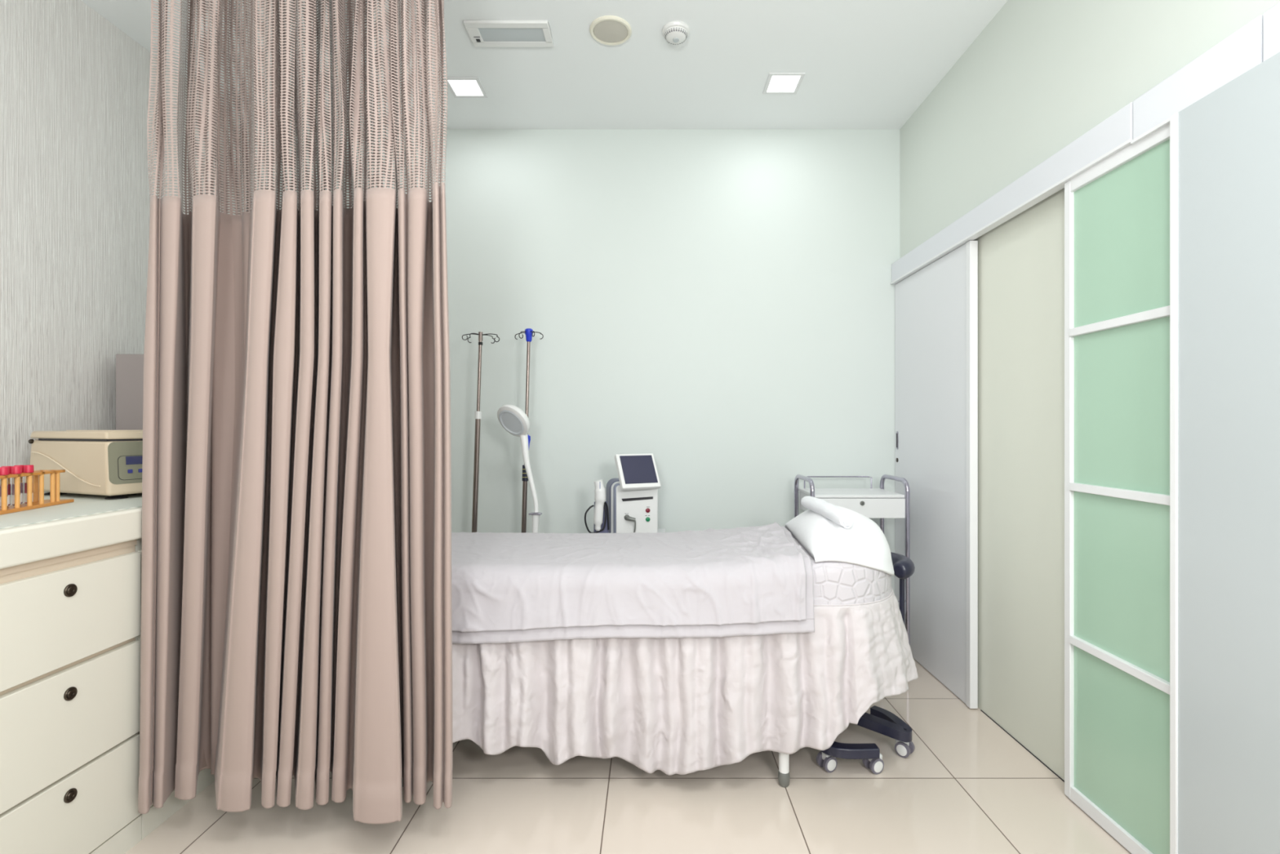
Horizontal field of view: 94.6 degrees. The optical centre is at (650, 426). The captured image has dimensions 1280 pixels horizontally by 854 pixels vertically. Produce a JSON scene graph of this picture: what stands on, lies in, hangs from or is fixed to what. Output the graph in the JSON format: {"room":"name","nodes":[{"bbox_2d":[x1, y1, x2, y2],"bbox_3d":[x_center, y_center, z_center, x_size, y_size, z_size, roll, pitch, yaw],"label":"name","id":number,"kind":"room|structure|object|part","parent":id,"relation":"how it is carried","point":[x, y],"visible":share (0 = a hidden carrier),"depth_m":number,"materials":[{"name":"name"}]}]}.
{"room":"hospital room","nodes":[
{"label":"hospital room","id":0,"kind":"room"},
{"bbox_2d":[0,0,253,493],"bbox_3d":[-2.300,-0.233,0.870,0.100,2.905,4.940,0,0,0],"label":"wall","id":1,"kind":"structure","parent":0,"point":[75,197],"depth_m":2.29,"materials":[{"name":"paint"}]},
{"bbox_2d":[80,0,1008,128],"bbox_3d":[-0.419,-1.735,0.920,3.861,0.100,5.040,0,0,0],"label":"ceiling","id":2,"kind":"structure","parent":0,"point":[865,64],"depth_m":2.70,"materials":[{"name":"white paint"}]},
{"bbox_2d":[137,0,453,823],"bbox_3d":[-1.040,-0.291,1.775,1.080,2.786,0.276,0,0,0],"label":"privacy curtain","id":3,"kind":"object","parent":2,"relation":"hanging from","point":[296,601],"visible":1,"depth_m":1.72,"materials":[{"name":"beige fabric"}]},
{"bbox_2d":[444,76,488,97],"bbox_3d":[-0.915,-1.682,2.924,0.170,0.006,0.170,0,0,0],"label":"recessed light","id":4,"kind":"object","parent":2,"relation":"in","point":[460,86],"visible":0.92,"depth_m":2.92,"materials":[{"name":"white paint"}]},
{"bbox_2d":[448,80,483,95],"bbox_3d":[-0.915,-1.683,2.924,0.136,0.004,0.136,0,0,0],"label":"diffuser","id":5,"kind":"object","parent":4,"relation":"attached to","point":[457,87],"depth_m":2.92,"materials":[{"name":"white plastic"}]},
{"bbox_2d":[463,20,553,47],"bbox_3d":[-0.601,-1.677,2.519,0.354,0.016,0.156,0,0,0],"label":"air vent","id":6,"kind":"object","parent":2,"relation":"attached to","point":[482,33],"visible":1,"depth_m":2.51,"materials":[{"name":"white plastic"}]},
{"bbox_2d":[478,27,545,41],"bbox_3d":[-0.591,-1.681,2.519,0.270,0.009,0.090,0,0,0],"label":"diffuser","id":7,"kind":"object","parent":6,"relation":"attached to","point":[485,34],"depth_m":2.52,"materials":[{"name":"grey plastic"}]},
{"bbox_2d":[589,15,631,45],"bbox_3d":[-0.170,-1.679,2.504,0.178,0.012,0.178,0,0,0],"label":"ceiling speaker","id":8,"kind":"object","parent":2,"relation":"attached to","point":[611,30],"visible":1,"depth_m":2.49,"materials":[{"name":"white plastic"}]},
{"bbox_2d":[593,20,627,43],"bbox_3d":[-0.170,-1.678,2.504,0.147,0.010,0.147,0,0,0],"label":"grille","id":9,"kind":"object","parent":8,"relation":"attached to","point":[604,31],"depth_m":2.50,"materials":[{"name":"beige"}]},
{"bbox_2d":[662,21,689,44],"bbox_3d":[0.108,-1.663,2.506,0.120,0.045,0.120,0,0,0],"label":"smoke detector","id":10,"kind":"object","parent":2,"relation":"attached to","point":[675,33],"visible":1,"depth_m":2.48,"materials":[{"name":"white plastic"}]},
{"bbox_2d":[762,72,804,93],"bbox_3d":[0.650,-1.682,2.890,0.170,0.006,0.170,0,0,0],"label":"recessed light","id":11,"kind":"object","parent":2,"relation":"in","point":[776,82],"visible":1,"depth_m":2.88,"materials":[{"name":"white paint"}]},
{"bbox_2d":[767,75,799,91],"bbox_3d":[0.650,-1.683,2.890,0.136,0.004,0.136,0,0,0],"label":"diffuser","id":12,"kind":"object","parent":11,"relation":"attached to","point":[775,83],"depth_m":2.89,"materials":[{"name":"white plastic"}]},
{"bbox_2d":[253,128,899,593],"bbox_3d":[-0.419,-0.233,3.390,3.861,2.905,0.100,0,0,0],"label":"wall","id":13,"kind":"structure","parent":0,"point":[717,304],"depth_m":3.34,"materials":[{"name":"paint"}]},
{"bbox_2d":[124,657,1131,853],"bbox_3d":[-0.419,1.270,0.920,3.861,0.100,5.040,0,0,0],"label":"floor","id":14,"kind":"structure","parent":0,"point":[966,786],"depth_m":1.88,"materials":[{"name":"beige tile"}]},
{"bbox_2d":[0,539,141,853],"bbox_3d":[-1.857,0.774,1.520,0.726,0.892,0.444,0,0,0],"label":"base cabinet","id":15,"kind":"object","parent":14,"relation":"on","point":[70,624],"visible":0.99,"depth_m":1.53,"materials":[{"name":"beige wood"}]},
{"bbox_3d":[-1.520,0.338,1.520,0.005,0.020,0.444,0,0,0],"label":"rail","id":16,"kind":"part","parent":15,"relation":"part of","materials":[{"name":"beige"}]},
{"bbox_3d":[-1.511,1.022,1.519,0.022,0.236,0.436,0,0,0],"label":"drawer","id":17,"kind":"part","parent":15,"relation":"part of","materials":[{"name":"beige paint"}]},
{"bbox_3d":[-1.497,0.952,1.524,0.006,0.033,0.033,0,0,0],"label":"knob","id":18,"kind":"part","parent":15,"relation":"part of","materials":[{"name":"brown metal"}]},
{"bbox_3d":[-1.511,0.761,1.519,0.022,0.266,0.436,0,0,0],"label":"drawer","id":19,"kind":"part","parent":15,"relation":"part of","materials":[{"name":"beige paint"}]},
{"bbox_3d":[-1.497,0.689,1.524,0.006,0.033,0.033,0,0,0],"label":"knob","id":20,"kind":"part","parent":15,"relation":"part of","materials":[{"name":"brown metal"}]},
{"bbox_3d":[-1.511,0.489,1.519,0.022,0.245,0.436,0,0,0],"label":"drawer","id":21,"kind":"part","parent":15,"relation":"part of","materials":[{"name":"beige paint"}]},
{"bbox_3d":[-1.497,0.422,1.524,0.006,0.033,0.033,0,0,0],"label":"knob","id":22,"kind":"part","parent":15,"relation":"part of","materials":[{"name":"brown metal"}]},
{"bbox_2d":[135,537,214,839],"bbox_3d":[-1.857,0.774,2.538,0.725,0.892,1.585,0,0,0],"label":"base cabinet","id":23,"kind":"object","parent":14,"relation":"on","point":[152,820],"visible":0.02,"depth_m":1.82,"materials":[{"name":"beige paint"}]},
{"bbox_2d":[0,506,142,568],"bbox_3d":[-1.869,0.282,2.269,0.761,0.089,2.138,0,0,0],"label":"countertop","id":24,"kind":"structure","parent":23,"relation":"on","point":[29,543],"depth_m":1.50,"materials":[{"name":"beige paint"}]},
{"bbox_2d":[0,491,142,528],"bbox_3d":[-1.879,0.237,2.270,0.722,0.002,2.120,0,0,0],"label":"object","id":25,"kind":"structure","parent":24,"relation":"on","point":[83,504],"depth_m":1.70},
{"bbox_2d":[0,469,74,515],"bbox_3d":[-1.798,0.184,1.652,0.075,0.104,0.400,0,0,-14],"label":"test tube rack","id":26,"kind":"object","parent":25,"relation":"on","point":[33,502],"visible":0.9,"depth_m":1.72,"materials":[{"name":"orange wood"}]},
{"bbox_2d":[0,466,8,508],"bbox_3d":[-1.780,0.168,1.623,0.022,0.115,0.022,0,0,0],"label":"test tube","id":27,"kind":"object","parent":26,"relation":"in","point":[3,470],"visible":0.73,"depth_m":1.62,"materials":[{"name":"clear glass"}]},
{"bbox_2d":[1,466,11,506],"bbox_3d":[-1.813,0.168,1.661,0.022,0.115,0.022,0,0,0],"label":"test tube","id":28,"kind":"object","parent":26,"relation":"in","point":[9,478],"visible":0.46,"depth_m":1.66,"materials":[{"name":"clear glass"}]},
{"bbox_2d":[10,466,22,506],"bbox_3d":[-1.792,0.168,1.667,0.022,0.115,0.022,0,0,0],"label":"test tube","id":29,"kind":"object","parent":26,"relation":"in","point":[14,469],"visible":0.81,"depth_m":1.66,"materials":[{"name":"clear glass"}]},
{"bbox_2d":[13,465,23,504],"bbox_3d":[-1.825,0.168,1.704,0.022,0.115,0.022,0,0,0],"label":"test tube","id":30,"kind":"object","parent":26,"relation":"in","point":[22,466],"visible":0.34,"depth_m":1.70,"materials":[{"name":"clear glass"}]},
{"bbox_2d":[22,464,34,504],"bbox_3d":[-1.803,0.168,1.710,0.022,0.115,0.022,0,0,0],"label":"test tube","id":31,"kind":"object","parent":26,"relation":"in","point":[28,468],"visible":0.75,"depth_m":1.70,"materials":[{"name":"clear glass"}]},
{"bbox_3d":[-1.795,0.136,1.638,0.063,0.008,0.371,0,0,-14],"label":"frame","id":32,"kind":"part","parent":26,"relation":"part of","materials":[{"name":"orange wood"}]},
{"bbox_2d":[28,430,142,499],"bbox_3d":[-1.886,0.124,2.136,0.457,0.224,0.374,0,0,20],"label":"centrifuge","id":33,"kind":"object","parent":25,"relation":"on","point":[95,462],"visible":0.61,"depth_m":1.94,"materials":[{"name":"beige plastic"}]},
{"bbox_3d":[-1.882,0.027,2.137,0.431,0.026,0.368,0,0,20],"label":"lid","id":34,"kind":"part","parent":33,"relation":"part of","materials":[{"name":"beige plastic"}]},
{"bbox_3d":[-1.891,0.013,2.140,0.240,0.003,0.250,0,0,20],"label":"lid panel","id":35,"kind":"part","parent":33,"relation":"part of","materials":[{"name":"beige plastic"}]},
{"bbox_3d":[-1.678,0.117,2.058,0.011,0.138,0.352,0,0,20],"label":"panel","id":36,"kind":"part","parent":33,"relation":"part of","materials":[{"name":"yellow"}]},
{"bbox_2d":[115,354,143,430],"bbox_3d":[-2.046,-0.032,2.500,0.300,0.535,0.160,0,0,0],"label":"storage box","id":37,"kind":"object","parent":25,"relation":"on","point":[129,367],"visible":0.14,"depth_m":2.42,"materials":[{"name":"grey"}]},
{"bbox_3d":[-1.511,0.753,2.011,0.022,0.773,0.522,0,0,0],"label":"door","id":38,"kind":"part","parent":23,"relation":"part of","materials":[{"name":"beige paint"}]},
{"bbox_2d":[462,331,499,532],"bbox_3d":[-0.929,0.362,3.092,0.292,1.715,0.289,0,0,0],"label":"stand","id":39,"kind":"object","parent":14,"relation":"on","point":[477,417],"visible":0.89,"depth_m":3.07,"materials":[{"name":"silver metal"}]},
{"bbox_2d":[497,404,542,533],"bbox_3d":[-0.587,0.555,2.935,0.353,1.330,0.335,0,0,0],"label":"lamp","id":40,"kind":"object","parent":14,"relation":"on","point":[512,418],"visible":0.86,"depth_m":2.91,"materials":[{"name":"white plastic"}]},
{"bbox_3d":[-0.569,0.773,2.925,0.048,0.695,0.048,0,0,0],"label":"post","id":41,"kind":"part","parent":40,"relation":"part of","materials":[{"name":"white plastic"}]},
{"bbox_2d":[515,328,543,533],"bbox_3d":[-0.682,0.352,3.112,0.273,1.736,0.289,0,0,0],"label":"stand","id":42,"kind":"object","parent":14,"relation":"on","point":[528,332],"visible":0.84,"depth_m":3.09,"materials":[{"name":"silver metal"}]},
{"bbox_3d":[-0.642,0.081,3.080,0.030,0.081,0.030,0,0,0],"label":"knob","id":43,"kind":"part","parent":42,"relation":"part of","materials":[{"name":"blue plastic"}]},
{"bbox_2d":[401,542,799,787],"bbox_3d":[-0.100,0.837,2.329,2.000,0.765,0.678,0,0,0],"label":"bed","id":44,"kind":"object","parent":14,"relation":"on","point":[784,776],"visible":0.04,"depth_m":1.99,"materials":[{"name":"grey plastic"}]},
{"bbox_2d":[452,528,918,775],"bbox_3d":[-0.061,0.804,2.334,2.189,0.718,0.828,0,0,0],"label":"bed skirt","id":45,"kind":"object","parent":44,"relation":"on","point":[669,705],"visible":0.39,"depth_m":1.97,"materials":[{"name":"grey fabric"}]},
{"bbox_2d":[451,521,814,644],"bbox_3d":[-0.271,0.567,2.330,1.725,0.296,0.795,0,0,0],"label":"bedspread","id":46,"kind":"object","parent":45,"relation":"on","point":[510,587],"visible":0.8,"depth_m":1.96,"materials":[{"name":"grey fabric"}]},
{"bbox_2d":[784,505,893,575],"bbox_3d":[0.740,0.431,2.335,0.359,0.240,0.672,0,0,0],"label":"pillow","id":47,"kind":"object","parent":45,"relation":"on","point":[864,544],"visible":0.94,"depth_m":2.10,"materials":[{"name":"white fabric"}]},
{"bbox_2d":[800,496,854,528],"bbox_3d":[0.681,0.326,2.290,0.071,0.078,0.364,0,0,-9],"label":"rolled towel","id":48,"kind":"object","parent":47,"relation":"on","point":[829,511],"visible":1,"depth_m":2.21,"materials":[{"name":"white fabric"}]},
{"bbox_3d":[0.454,0.902,2.010,0.035,0.545,0.035,0,0,0],"label":"leg","id":49,"kind":"part","parent":44,"relation":"part of","materials":[{"name":"white plastic"}]},
{"bbox_2d":[657,528,666,532],"bbox_3d":[-0.113,0.892,3.127,0.390,0.655,0.329,0,0,0],"label":"equipment cart","id":50,"kind":"object","parent":14,"relation":"on","point":[659,530],"visible":0.06,"depth_m":3.20,"materials":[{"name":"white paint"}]},
{"bbox_2d":[584,453,661,533],"bbox_3d":[-0.160,0.350,3.041,0.381,0.429,0.362,0,0,-12],"label":"machine","id":51,"kind":"object","parent":50,"relation":"on","point":[631,504],"visible":0.94,"depth_m":2.97,"materials":[{"name":"white plastic"}]},
{"bbox_2d":[794,474,910,645],"bbox_3d":[1.028,0.737,3.060,0.495,0.966,0.373,0,0,0],"label":"trolley","id":52,"kind":"object","parent":14,"relation":"on","point":[882,504],"visible":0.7,"depth_m":2.90,"materials":[{"name":"silver metal"}]},
{"bbox_3d":[0.795,0.702,3.060,0.023,0.896,0.343,0,0,0],"label":"handle frame","id":53,"kind":"part","parent":52,"relation":"part of","materials":[{"name":"silver metal"}]},
{"bbox_3d":[1.018,0.300,3.208,0.371,0.068,0.008,0,0,0],"label":"rail","id":54,"kind":"part","parent":52,"relation":"part of","materials":[{"name":"silver metal"}]},
{"bbox_2d":[798,488,904,497],"bbox_3d":[1.028,0.341,3.060,0.443,0.014,0.320,0,0,0],"label":"tray","id":55,"kind":"object","parent":52,"relation":"on","point":[819,492],"depth_m":2.96,"materials":[{"name":"white paint"}]},
{"bbox_3d":[1.028,0.400,2.905,0.443,0.096,0.018,0,0,0],"label":"drawer","id":56,"kind":"part","parent":52,"relation":"part of","materials":[{"name":"white paint"}]},
{"bbox_3d":[1.262,0.702,3.060,0.023,0.896,0.343,0,0,0],"label":"handle frame","id":57,"kind":"part","parent":52,"relation":"part of","materials":[{"name":"silver metal"}]},
{"bbox_2d":[816,551,915,774],"bbox_3d":[0.794,0.898,2.451,0.576,0.644,0.843,0,0,28],"label":"stool","id":58,"kind":"object","parent":14,"relation":"on","point":[880,720],"visible":0.38,"depth_m":2.17,"materials":[{"name":"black plastic"}]},
{"bbox_3d":[0.697,1.119,2.193,0.197,0.065,0.301,0,0,0],"label":"arm","id":59,"kind":"part","parent":58,"relation":"part of","materials":[{"name":"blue plastic"}]},
{"bbox_3d":[0.865,1.119,2.288,0.293,0.066,0.164,0,0,35],"label":"arm","id":60,"kind":"part","parent":58,"relation":"part of","materials":[{"name":"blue plastic"}]},
{"bbox_3d":[0.921,0.865,2.472,0.493,0.491,0.025,0,0,-36],"label":"support arm","id":61,"kind":"part","parent":58,"relation":"part of","materials":[{"name":"blue plastic"}]},
{"bbox_3d":[1.106,0.615,2.630,0.120,0.078,0.257,0,0,0],"label":"backrest","id":62,"kind":"part","parent":58,"relation":"part of","materials":[{"name":"blue plastic"}]},
{"bbox_2d":[899,0,1279,780],"bbox_3d":[1.461,-0.233,0.870,0.100,2.905,4.940,0,0,0],"label":"wall","id":63,"kind":"structure","parent":0,"point":[1021,260],"depth_m":2.23,"materials":[{"name":"beige paint"}]},
{"bbox_2d":[894,240,977,708],"bbox_3d":[1.393,0.205,2.939,0.034,2.018,0.795,0,0,0],"label":"door","id":64,"kind":"structure","parent":63,"relation":"in","point":[936,306],"depth_m":2.81,"materials":[{"name":"grey laminate"}]},
{"bbox_2d":[890,102,1133,284],"bbox_3d":[1.383,-0.865,2.505,0.053,0.115,1.666,0,0,0],"label":"trim","id":65,"kind":"structure","parent":63,"relation":"attached to","point":[1113,134],"depth_m":2.13,"materials":[{"name":"grey metal"}]},
{"bbox_2d":[980,709,1064,782],"bbox_3d":[1.421,1.218,2.250,0.003,0.003,0.580,0,0,0],"label":"trim","id":66,"kind":"structure","parent":63,"relation":"attached to","point":[980,709],"depth_m":2.24,"materials":[{"name":"black"}]},
{"bbox_2d":[1064,123,1169,853],"bbox_3d":[1.382,0.204,1.506,0.036,2.024,0.892,0,0,0],"label":"door","id":67,"kind":"structure","parent":63,"relation":"in","point":[1117,211],"depth_m":1.74,"materials":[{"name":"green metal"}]},
{"bbox_3d":[1.385,-0.536,1.506,0.010,0.467,0.843,0,0,0],"label":"glass pane","id":68,"kind":"part","parent":67,"relation":"part of","materials":[{"name":"green glass"}]},
{"bbox_3d":[1.385,-0.057,1.506,0.010,0.509,0.843,0,0,0],"label":"glass pane","id":69,"kind":"part","parent":67,"relation":"part of","materials":[{"name":"green glass"}]},
{"bbox_3d":[1.385,0.443,1.506,0.010,0.506,0.843,0,0,0],"label":"glass pane","id":70,"kind":"part","parent":67,"relation":"part of","materials":[{"name":"green glass"}]},
{"bbox_3d":[1.385,0.932,1.506,0.010,0.488,0.843,0,0,0],"label":"glass pane","id":71,"kind":"part","parent":67,"relation":"part of","materials":[{"name":"green glass"}]},
{"bbox_2d":[1130,14,1262,143],"bbox_3d":[1.383,-0.861,1.493,0.053,0.122,0.350,0,0,0],"label":"trim","id":72,"kind":"structure","parent":63,"relation":"attached to","point":[1242,51],"depth_m":1.46,"materials":[{"name":"grey metal"}]},
{"bbox_2d":[1169,52,1279,853],"bbox_3d":[1.345,0.208,0.658,0.023,2.012,1.716,0,0,0],"label":"door","id":73,"kind":"structure","parent":63,"relation":"in","point":[1224,146],"depth_m":1.38,"materials":[{"name":"white laminate"}]},
{"bbox_2d":[1262,1,1279,61],"bbox_3d":[1.383,-0.861,-0.143,0.053,0.122,2.914,0,0,0],"label":"trim","id":74,"kind":"structure","parent":63,"relation":"attached to","point":[1271,17],"depth_m":1.29,"materials":[{"name":"grey metal"}]}
]}

